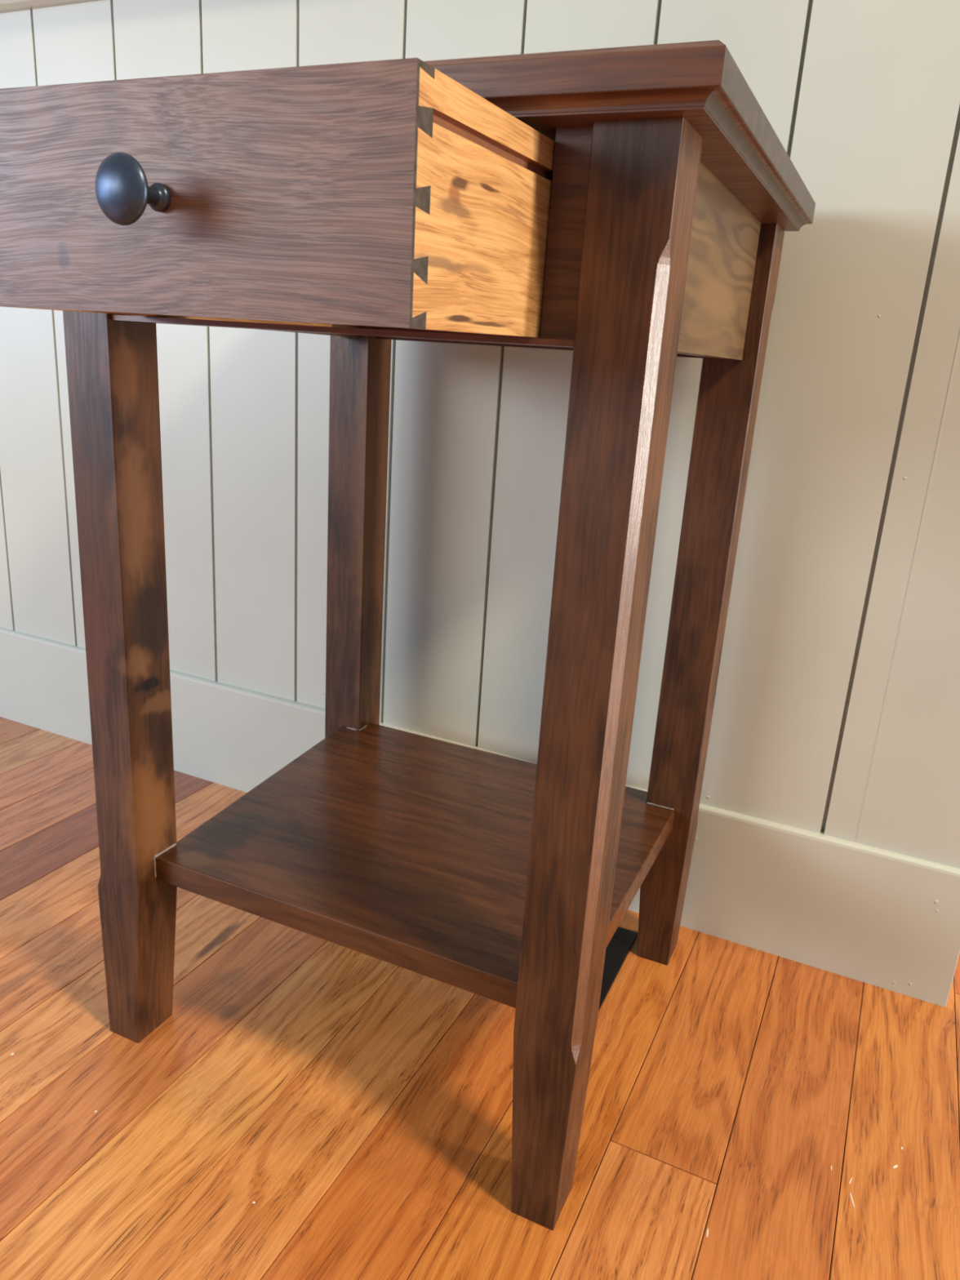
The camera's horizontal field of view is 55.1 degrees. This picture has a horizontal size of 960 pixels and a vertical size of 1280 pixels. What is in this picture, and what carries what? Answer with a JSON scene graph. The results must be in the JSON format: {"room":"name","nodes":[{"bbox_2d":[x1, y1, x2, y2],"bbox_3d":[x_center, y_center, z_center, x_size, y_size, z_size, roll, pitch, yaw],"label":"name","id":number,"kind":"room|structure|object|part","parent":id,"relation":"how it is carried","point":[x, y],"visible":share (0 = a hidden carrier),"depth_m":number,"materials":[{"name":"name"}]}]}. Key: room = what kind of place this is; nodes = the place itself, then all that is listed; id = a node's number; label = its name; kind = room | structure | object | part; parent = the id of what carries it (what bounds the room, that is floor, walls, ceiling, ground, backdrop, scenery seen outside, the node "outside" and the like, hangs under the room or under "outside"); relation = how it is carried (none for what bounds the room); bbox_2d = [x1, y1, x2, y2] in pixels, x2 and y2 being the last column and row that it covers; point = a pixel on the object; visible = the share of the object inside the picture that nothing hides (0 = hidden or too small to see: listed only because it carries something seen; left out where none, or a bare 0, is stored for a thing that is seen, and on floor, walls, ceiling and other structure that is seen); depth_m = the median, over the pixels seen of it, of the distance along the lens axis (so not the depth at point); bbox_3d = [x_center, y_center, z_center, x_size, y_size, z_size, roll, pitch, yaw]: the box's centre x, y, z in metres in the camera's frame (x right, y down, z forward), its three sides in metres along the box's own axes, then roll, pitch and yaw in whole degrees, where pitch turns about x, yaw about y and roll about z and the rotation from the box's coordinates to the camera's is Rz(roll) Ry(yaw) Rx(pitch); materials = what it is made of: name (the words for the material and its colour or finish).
{"room":"living room","nodes":[
{"label":"living room","id":0,"kind":"room"},
{"bbox_2d":[0,0,959,868],"bbox_3d":[-0.986,-1.133,1.250,3.407,2.448,0.095,11,19,23],"label":"wall","id":1,"kind":"structure","parent":0,"point":[836,713],"depth_m":0.91,"materials":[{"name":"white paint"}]},
{"bbox_2d":[0,0,97,13],"bbox_3d":[-1.025,-0.865,1.282,3.407,0.057,0.028,11,19,23],"label":"trim","id":2,"kind":"structure","parent":1,"relation":"attached to","point":[6,6],"depth_m":1.07,"materials":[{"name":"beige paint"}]},
{"bbox_2d":[0,626,959,1007],"bbox_3d":[-1.077,-0.022,1.547,3.408,0.143,0.017,11,19,23],"label":"baseboard","id":3,"kind":"structure","parent":1,"relation":"attached to","point":[886,919],"depth_m":0.95,"materials":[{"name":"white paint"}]},
{"bbox_2d":[0,716,959,1279],"bbox_3d":[-0.820,0.285,0.903,4.696,0.033,3.536,11,19,23],"label":"floor","id":4,"kind":"structure","parent":0,"point":[305,1106],"depth_m":0.73,"materials":[{"name":"orange wood"}]},
{"bbox_2d":[0,40,815,1230],"bbox_3d":[-0.067,0.006,0.701,0.453,0.711,0.540,11,19,23],"label":"end table","id":5,"kind":"object","parent":4,"relation":"on","point":[627,210],"visible":1,"depth_m":0.55,"materials":[{"name":"brown wood"}]},
{"bbox_3d":[-0.270,0.007,0.701,0.045,0.685,0.045,11,19,23],"label":"leg","id":6,"kind":"part","parent":5,"relation":"part of","materials":[{"name":"brown wood"}]},
{"bbox_3d":[-0.146,-0.191,0.392,0.028,0.028,0.029,11,20,23],"label":"knob","id":7,"kind":"part","parent":5,"relation":"part of","materials":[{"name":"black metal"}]},
{"bbox_3d":[-0.198,-0.263,0.609,0.014,0.095,0.338,11,20,23],"label":"drawer","id":8,"kind":"part","parent":5,"relation":"part of","materials":[{"name":"wood"}]},
{"bbox_3d":[-0.148,-0.198,0.416,0.275,0.095,0.014,11,20,23],"label":"drawer","id":9,"kind":"part","parent":5,"relation":"part of","materials":[{"name":"brown wood"}]},
{"bbox_3d":[-0.090,-0.188,0.558,0.324,0.003,0.032,11,19,23],"label":"rail","id":10,"kind":"part","parent":5,"relation":"part of","materials":[{"name":"brown wood"}]},
{"bbox_3d":[-0.133,-0.073,0.988,0.045,0.685,0.045,11,19,23],"label":"leg","id":11,"kind":"part","parent":5,"relation":"part of","materials":[{"name":"brown wood"}]},
{"bbox_2d":[155,723,674,1008],"bbox_3d":[-0.043,0.173,0.827,0.374,0.021,0.336,11,19,23],"label":"shelf","id":12,"kind":"object","parent":5,"relation":"attached to","point":[406,850],"depth_m":0.77,"materials":[{"name":"brown wood"}]},
{"bbox_3d":[0.039,-0.217,0.508,0.014,0.095,0.338,11,20,23],"label":"drawer","id":13,"kind":"part","parent":5,"relation":"part of","materials":[{"name":"clear wood"}]},
{"bbox_3d":[0.063,0.072,0.560,0.045,0.685,0.045,11,19,23],"label":"leg","id":14,"kind":"part","parent":5,"relation":"part of","materials":[{"name":"brown wood"}]},
{"bbox_3d":[0.200,-0.008,0.847,0.045,0.685,0.045,11,19,23],"label":"leg","id":15,"kind":"part","parent":5,"relation":"part of","materials":[{"name":"brown wood"}]},
{"bbox_2d":[598,926,637,1011],"bbox_3d":[0.002,0.301,0.965,0.297,0.003,0.141,11,19,23],"label":"floor vent","id":16,"kind":"object","parent":4,"relation":"in","point":[617,950],"visible":0.09,"depth_m":0.93,"materials":[{"name":"black metal"}]}
]}

